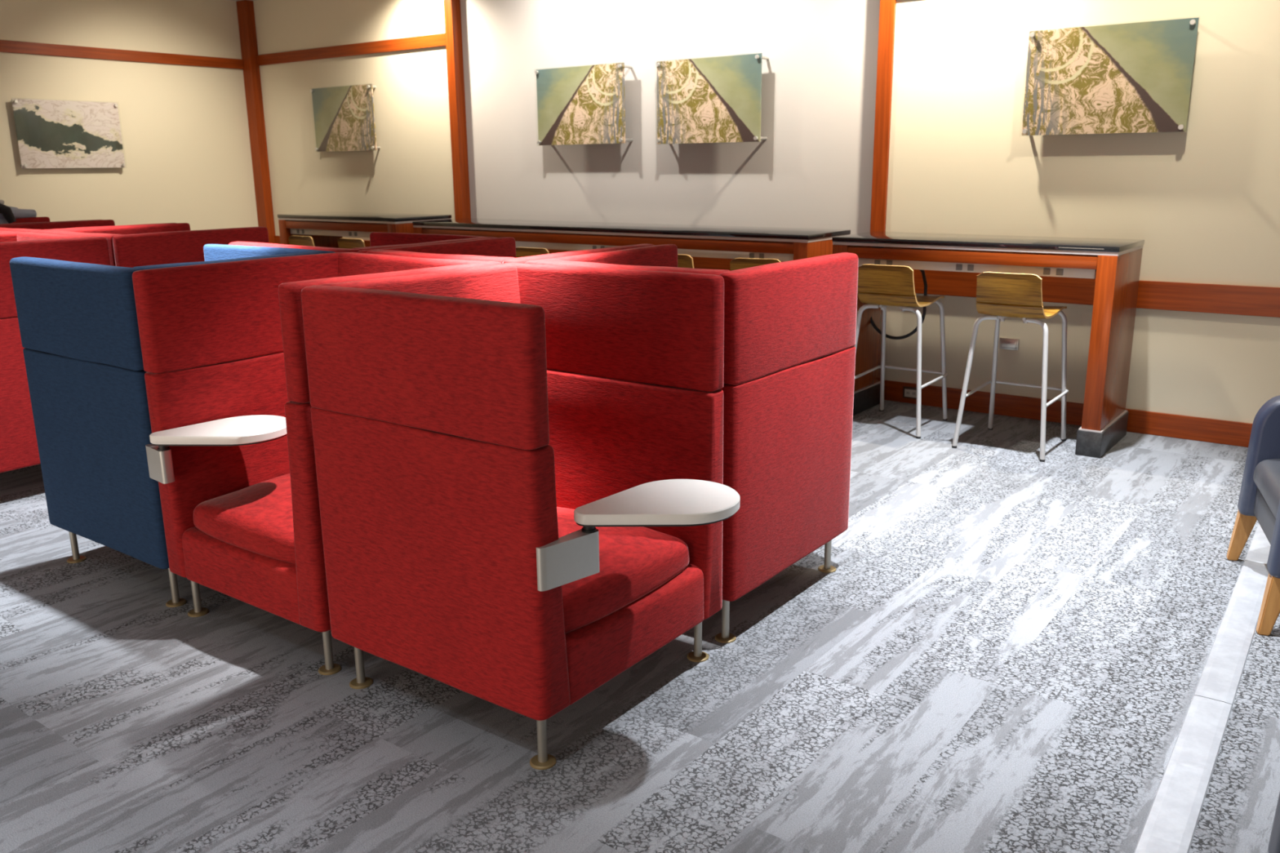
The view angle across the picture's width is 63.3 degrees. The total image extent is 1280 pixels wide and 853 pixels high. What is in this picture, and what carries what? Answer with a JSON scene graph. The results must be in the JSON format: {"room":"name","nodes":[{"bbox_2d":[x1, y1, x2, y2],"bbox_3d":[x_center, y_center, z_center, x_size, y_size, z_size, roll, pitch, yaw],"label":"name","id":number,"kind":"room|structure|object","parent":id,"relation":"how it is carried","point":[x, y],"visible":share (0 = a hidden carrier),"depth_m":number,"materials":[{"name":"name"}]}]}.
{"room":"lounge","nodes":[
{"label":"lounge","id":0,"kind":"room"},
{"bbox_2d":[0,0,258,231],"bbox_3d":[-6.480,-1.608,6.593,0.120,3.000,9.800,10,17,35],"label":"wall","id":1,"kind":"structure","parent":0,"point":[184,129],"depth_m":9.13,"materials":[{"name":"beige paint"}]},
{"bbox_2d":[10,98,125,168],"bbox_3d":[-4.737,-2.427,8.640,0.081,0.550,0.860,10,17,35],"label":"wall picture","id":2,"kind":"object","parent":1,"relation":"attached to","point":[51,134],"visible":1,"depth_m":8.61,"materials":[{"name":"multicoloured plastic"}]},
{"bbox_2d":[0,40,244,69],"bbox_3d":[-6.552,-2.469,6.166,0.022,0.090,9.400,10,17,35],"label":"trim","id":3,"kind":"structure","parent":1,"relation":"attached to","point":[6,46],"depth_m":8.86,"materials":[{"name":"brown wood"}]},
{"bbox_2d":[253,0,454,240],"bbox_3d":[-2.530,-2.360,9.403,2.760,3.000,0.200,10,17,35],"label":"wall","id":4,"kind":"structure","parent":0,"point":[411,172],"depth_m":9.08,"materials":[{"name":"beige paint"}]},
{"bbox_2d":[235,0,275,243],"bbox_3d":[-3.668,-2.511,10.050,0.140,3.000,0.090,10,17,35],"label":"trim","id":5,"kind":"structure","parent":4,"relation":"attached to","point":[245,8],"depth_m":9.90,"materials":[{"name":"brown wood"}]},
{"bbox_2d":[274,235,370,246],"bbox_3d":[-2.557,-1.625,9.475,2.555,0.150,0.020,10,17,35],"label":"trim","id":6,"kind":"structure","parent":4,"relation":"attached to","point":[277,238],"depth_m":10.14,"materials":[{"name":"brown wood"}]},
{"bbox_2d":[310,84,380,152],"bbox_3d":[-2.613,-2.721,9.193,0.840,0.560,0.081,10,17,35],"label":"wall picture","id":7,"kind":"object","parent":4,"relation":"attached to","point":[344,116],"visible":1,"depth_m":9.17,"materials":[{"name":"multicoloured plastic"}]},
{"bbox_2d":[257,32,445,66],"bbox_3d":[-2.575,-3.276,9.058,2.555,0.095,0.020,10,17,35],"label":"trim","id":8,"kind":"structure","parent":4,"relation":"attached to","point":[438,39],"depth_m":8.96,"materials":[{"name":"brown wood"}]},
{"bbox_2d":[443,0,471,218],"bbox_3d":[-1.475,-2.160,8.566,0.090,3.000,0.117,10,17,35],"label":"trim","id":9,"kind":"structure","parent":4,"relation":"attached to","point":[452,15],"depth_m":8.42,"materials":[{"name":"brown wood"}]},
{"bbox_2d":[0,400,1279,852],"bbox_3d":[-1.749,0.683,3.564,12.020,0.060,9.800,10,17,35],"label":"floor","id":10,"kind":"structure","parent":0,"point":[1005,650],"depth_m":2.94,"materials":[{"name":"carpet"}]},
{"bbox_2d":[0,230,20,232],"bbox_3d":[-3.813,-0.429,5.526,0.843,1.181,0.843,10,17,35],"label":"chair","id":11,"kind":"object","parent":10,"relation":"on","point":[1,231],"visible":0.03,"depth_m":5.44,"materials":[{"name":"red fabric"}]},
{"bbox_2d":[0,217,104,225],"bbox_3d":[-3.987,-0.727,6.713,0.843,1.181,0.843,10,17,35],"label":"chair","id":12,"kind":"object","parent":10,"relation":"on","point":[40,220],"visible":0.02,"depth_m":6.97,"materials":[{"name":"red fabric"}]},
{"bbox_2d":[0,199,36,224],"bbox_3d":[-4.263,-1.300,6.838,0.201,0.412,0.571,13,19,42],"label":"jacket","id":13,"kind":"object","parent":12,"relation":"on","point":[8,215],"visible":0.72,"depth_m":6.84,"materials":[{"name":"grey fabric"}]},
{"bbox_2d":[0,231,111,473],"bbox_3d":[-3.116,-0.310,5.022,0.843,1.181,0.843,10,17,35],"label":"chair","id":14,"kind":"object","parent":10,"relation":"on","point":[19,449],"visible":0.19,"depth_m":4.73,"materials":[{"name":"red fabric"}]},
{"bbox_2d":[0,220,177,232],"bbox_3d":[-3.290,-0.608,6.210,0.843,1.181,0.843,10,17,35],"label":"chair","id":15,"kind":"object","parent":10,"relation":"on","point":[35,228],"visible":0.1,"depth_m":6.26,"materials":[{"name":"red fabric"}]},
{"bbox_2d":[38,223,269,266],"bbox_3d":[-2.593,-0.488,5.707,0.843,1.181,0.843,10,17,35],"label":"chair","id":16,"kind":"object","parent":10,"relation":"on","point":[135,246],"visible":0.08,"depth_m":5.28,"materials":[{"name":"red fabric"}]},
{"bbox_2d":[8,244,336,607],"bbox_3d":[-1.718,-0.070,4.012,0.843,1.181,0.843,10,17,35],"label":"chair","id":17,"kind":"object","parent":10,"relation":"on","point":[78,322],"visible":0.32,"depth_m":3.63,"materials":[{"name":"blue fabric"}]},
{"bbox_2d":[288,235,315,246],"bbox_3d":[-2.635,-1.168,8.889,0.485,0.943,0.554,10,17,35],"label":"bar stool","id":18,"kind":"object","parent":10,"relation":"on","point":[293,240],"visible":0.02,"depth_m":8.59,"materials":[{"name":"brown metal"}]},
{"bbox_2d":[132,251,501,675],"bbox_3d":[-1.043,0.054,3.492,0.843,1.181,0.900,10,17,35],"label":"chair","id":19,"kind":"object","parent":10,"relation":"on","point":[230,455],"visible":0.52,"depth_m":3.39,"materials":[{"name":"red fabric"}]},
{"bbox_2d":[194,474,296,564],"bbox_3d":[-1.054,0.262,3.526,0.638,0.145,0.703,10,17,35],"label":"seat cushion","id":20,"kind":"object","parent":19,"relation":"on","point":[240,518],"depth_m":3.32,"materials":[{"name":"red fabric"}]},
{"bbox_2d":[337,238,364,248],"bbox_3d":[-2.117,-1.079,8.515,0.485,0.943,0.554,10,17,35],"label":"bar stool","id":21,"kind":"object","parent":10,"relation":"on","point":[342,242],"visible":0.04,"depth_m":8.22,"materials":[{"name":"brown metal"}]},
{"bbox_2d":[228,231,498,252],"bbox_3d":[-1.194,-0.249,4.696,0.843,1.181,0.843,10,17,35],"label":"chair","id":22,"kind":"object","parent":10,"relation":"on","point":[378,239],"visible":0.09,"depth_m":4.61,"materials":[{"name":"red fabric"}]},
{"bbox_2d":[277,211,451,247],"bbox_3d":[-2.343,-1.258,8.914,1.552,1.098,0.615,10,17,35],"label":"countertop","id":23,"kind":"structure","parent":10,"relation":"on","point":[325,228],"depth_m":8.63,"materials":[{"name":"black stone"}]},
{"bbox_2d":[357,237,656,263],"bbox_3d":[-0.503,-0.130,4.198,0.843,1.181,0.843,10,17,35],"label":"chair","id":24,"kind":"object","parent":10,"relation":"on","point":[502,251],"visible":0.06,"depth_m":4.12,"materials":[{"name":"red fabric"}]},
{"bbox_2d":[300,262,740,769],"bbox_3d":[-0.213,0.187,2.928,1.132,1.181,0.843,10,17,35],"label":"chair","id":25,"kind":"object","parent":10,"relation":"on","point":[524,500],"visible":1,"depth_m":2.74,"materials":[{"name":"red fabric"}]},
{"bbox_2d":[557,506,688,633],"bbox_3d":[-0.287,0.377,3.034,0.703,0.145,0.638,10,17,35],"label":"seat cushion","id":26,"kind":"object","parent":25,"relation":"on","point":[642,568],"depth_m":2.87,"materials":[{"name":"red fabric"}]},
{"bbox_2d":[515,247,549,257],"bbox_3d":[-0.579,-0.816,7.405,0.485,0.943,0.554,10,17,35],"label":"bar stool","id":27,"kind":"object","parent":10,"relation":"on","point":[520,251],"visible":0.02,"depth_m":7.11,"materials":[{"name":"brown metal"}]},
{"bbox_2d":[412,217,850,261],"bbox_3d":[-0.220,-0.906,7.485,3.477,1.070,0.590,10,17,35],"label":"countertop","id":28,"kind":"structure","parent":10,"relation":"on","point":[782,244],"depth_m":6.91,"materials":[{"name":"black stone"}]},
{"bbox_2d":[749,253,754,258],"bbox_3d":[0.691,-1.056,6.430,0.034,0.033,0.004,10,17,35],"label":"outlet","id":29,"kind":"object","parent":28,"relation":"attached to","point":[751,255],"depth_m":6.43,"materials":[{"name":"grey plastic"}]},
{"bbox_2d":[759,253,764,258],"bbox_3d":[0.748,-1.047,6.389,0.034,0.033,0.004,10,17,35],"label":"outlet","id":30,"kind":"object","parent":28,"relation":"attached to","point":[761,255],"depth_m":6.39,"materials":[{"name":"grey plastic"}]},
{"bbox_2d":[677,253,693,267],"bbox_3d":[0.358,-0.671,6.789,0.485,0.943,0.554,10,17,35],"label":"bar stool","id":31,"kind":"object","parent":10,"relation":"on","point":[683,260],"visible":0.02,"depth_m":6.42,"materials":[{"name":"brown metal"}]},
{"bbox_2d":[524,244,858,643],"bbox_3d":[0.194,-0.011,3.695,0.843,1.181,0.843,10,17,35],"label":"chair","id":32,"kind":"object","parent":10,"relation":"on","point":[790,326],"visible":0.37,"depth_m":3.36,"materials":[{"name":"red fabric"}]},
{"bbox_2d":[729,257,782,270],"bbox_3d":[0.795,-0.590,6.450,0.485,0.943,0.554,6,16,24],"label":"bar stool","id":33,"kind":"object","parent":10,"relation":"on","point":[737,263],"visible":0.04,"depth_m":6.13,"materials":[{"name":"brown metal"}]},
{"bbox_2d":[853,264,947,439],"bbox_3d":[1.489,-0.471,5.949,0.485,0.943,0.554,10,17,35],"label":"bar stool","id":34,"kind":"object","parent":10,"relation":"on","point":[884,286],"visible":0.94,"depth_m":5.72,"materials":[{"name":"silver metal"}]},
{"bbox_2d":[831,231,1144,457],"bbox_3d":[1.895,-0.521,5.871,1.566,1.070,0.579,10,17,35],"label":"bar table","id":35,"kind":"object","parent":10,"relation":"on","point":[1115,264],"depth_m":5.45,"materials":[{"name":"brown wood"}]},
{"bbox_2d":[874,260,879,264],"bbox_3d":[1.342,-0.924,5.879,0.034,0.033,0.004,10,17,35],"label":"outlet","id":36,"kind":"object","parent":35,"relation":"attached to","point":[876,262],"depth_m":5.88,"materials":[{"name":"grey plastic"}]},
{"bbox_2d":[886,260,892,265],"bbox_3d":[1.401,-0.914,5.837,0.034,0.033,0.004,10,17,35],"label":"outlet","id":37,"kind":"object","parent":35,"relation":"attached to","point":[888,262],"depth_m":5.83,"materials":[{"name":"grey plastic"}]},
{"bbox_2d":[870,246,927,339],"bbox_3d":[1.531,-0.806,6.195,0.375,0.579,0.070,10,17,35],"label":"power cable","id":38,"kind":"object","parent":35,"relation":"hanging from","point":[924,278],"visible":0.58,"depth_m":6.17,"materials":[{"name":"black plastic"}]},
{"bbox_2d":[955,263,962,270],"bbox_3d":[1.721,-0.859,5.606,0.034,0.033,0.004,10,17,35],"label":"outlet","id":39,"kind":"object","parent":35,"relation":"attached to","point":[958,266],"depth_m":5.60,"materials":[{"name":"grey plastic"}]},
{"bbox_2d":[967,264,973,271],"bbox_3d":[1.772,-0.851,5.569,0.034,0.033,0.004,10,17,35],"label":"outlet","id":40,"kind":"object","parent":35,"relation":"attached to","point":[970,267],"depth_m":5.57,"materials":[{"name":"grey plastic"}]},
{"bbox_2d":[831,231,1144,252],"bbox_3d":[1.891,-1.028,5.745,1.544,0.027,0.564,10,17,35],"label":"countertop","id":41,"kind":"structure","parent":35,"relation":"on","point":[1082,244],"depth_m":5.58,"materials":[{"name":"black stone"}]},
{"bbox_2d":[1043,268,1050,275],"bbox_3d":[2.090,-0.796,5.339,0.034,0.033,0.004,10,17,35],"label":"outlet","id":42,"kind":"object","parent":35,"relation":"attached to","point":[1046,271],"depth_m":5.34,"materials":[{"name":"grey plastic"}]},
{"bbox_2d":[1056,268,1063,275],"bbox_3d":[2.141,-0.787,5.302,0.034,0.033,0.004,10,17,35],"label":"outlet","id":43,"kind":"object","parent":35,"relation":"attached to","point":[1060,272],"depth_m":5.30,"materials":[{"name":"grey plastic"}]},
{"bbox_2d":[951,271,1068,462],"bbox_3d":[1.996,-0.359,5.484,0.485,0.943,0.554,10,17,35],"label":"bar stool","id":44,"kind":"object","parent":10,"relation":"on","point":[999,295],"visible":1,"depth_m":5.26,"materials":[{"name":"brown wood"}]},
{"bbox_2d":[1133,523,1270,852],"bbox_3d":[1.648,0.761,2.975,0.101,0.006,4.200,9,17,34],"label":"floor strip","id":45,"kind":"object","parent":10,"relation":"on","point":[1171,824],"visible":0.83,"depth_m":2.81,"materials":[{"name":"tile"}]},
{"bbox_2d":[1226,395,1279,635],"bbox_3d":[2.494,0.224,3.417,0.820,0.813,0.751,5,15,21],"label":"armchair","id":46,"kind":"object","parent":10,"relation":"on","point":[1259,500],"visible":1,"depth_m":3.74,"materials":[{"name":"blue leather"}]},
{"bbox_2d":[1253,459,1279,517],"bbox_3d":[2.421,0.234,3.449,0.602,0.119,0.528,5,15,21],"label":"seat cushion","id":47,"kind":"object","parent":46,"relation":"on","point":[1266,473],"depth_m":3.60,"materials":[{"name":"grey fabric"}]},
{"bbox_2d":[1268,794,1279,852],"bbox_3d":[1.433,0.726,1.472,0.820,0.813,0.751,5,15,21],"label":"armchair","id":48,"kind":"object","parent":10,"relation":"on","point":[1274,842],"visible":1,"depth_m":1.94,"materials":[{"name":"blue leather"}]},
{"bbox_2d":[460,0,879,234],"bbox_3d":[0.077,-1.924,7.564,3.680,3.000,0.120,10,17,35],"label":"wall","id":49,"kind":"structure","parent":0,"point":[813,169],"depth_m":7.29,"materials":[{"name":"white paint"}]},
{"bbox_2d":[534,62,632,146],"bbox_3d":[-0.418,-2.364,7.661,0.840,0.560,0.141,10,17,35],"label":"wall picture","id":50,"kind":"object","parent":49,"relation":"attached to","point":[585,104],"visible":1,"depth_m":7.61,"materials":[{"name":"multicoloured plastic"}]},
{"bbox_2d":[515,247,787,270],"bbox_3d":[0.039,-1.203,7.691,3.620,0.150,0.020,10,17,35],"label":"trim","id":51,"kind":"structure","parent":49,"relation":"attached to","point":[699,262],"depth_m":7.35,"materials":[{"name":"brown wood"}]},
{"bbox_2d":[655,53,768,145],"bbox_3d":[0.477,-2.199,7.018,0.840,0.560,0.141,10,17,35],"label":"wall picture","id":52,"kind":"object","parent":49,"relation":"attached to","point":[708,100],"visible":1,"depth_m":6.97,"materials":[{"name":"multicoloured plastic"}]},
{"bbox_2d":[884,0,1279,423],"bbox_3d":[3.695,-1.294,4.911,5.380,3.000,0.200,10,17,35],"label":"wall","id":53,"kind":"structure","parent":0,"point":[1203,200],"depth_m":5.69,"materials":[{"name":"beige paint"}]},
{"bbox_2d":[870,0,896,231],"bbox_3d":[1.484,-1.642,6.384,0.095,3.000,0.042,10,17,35],"label":"trim","id":54,"kind":"structure","parent":53,"relation":"attached to","point":[887,7],"depth_m":6.30,"materials":[{"name":"brown wood"}]},
{"bbox_2d":[902,386,916,399],"bbox_3d":[1.712,-0.211,6.551,0.112,0.072,0.015,10,17,35],"label":"baseboard outlet","id":55,"kind":"object","parent":53,"relation":"attached to","point":[908,392],"visible":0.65,"depth_m":6.55,"materials":[{"name":"grey plastic"}]},
{"bbox_2d":[999,337,1018,350],"bbox_3d":[2.181,-0.488,6.144,0.112,0.068,0.012,10,17,35],"label":"wall plate","id":56,"kind":"object","parent":53,"relation":"attached to","point":[1010,344],"visible":1,"depth_m":6.14,"materials":[{"name":"metal"}]},
{"bbox_2d":[884,380,1253,447],"bbox_3d":[3.669,0.125,5.160,5.320,0.128,0.018,10,17,35],"label":"baseboard","id":57,"kind":"structure","parent":53,"relation":"attached to","point":[1164,424],"depth_m":6.00,"materials":[{"name":"brown wood"}]},
{"bbox_2d":[912,269,1279,317],"bbox_3d":[3.661,-0.560,4.986,5.320,0.150,0.020,10,17,35],"label":"trim","id":58,"kind":"structure","parent":53,"relation":"attached to","point":[1262,301],"depth_m":5.59,"materials":[{"name":"brown wood"}]},
{"bbox_2d":[1021,17,1199,136],"bbox_3d":[2.473,-1.838,5.511,0.840,0.560,0.101,10,17,35],"label":"wall picture","id":59,"kind":"object","parent":53,"relation":"attached to","point":[1129,77],"visible":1,"depth_m":5.48,"materials":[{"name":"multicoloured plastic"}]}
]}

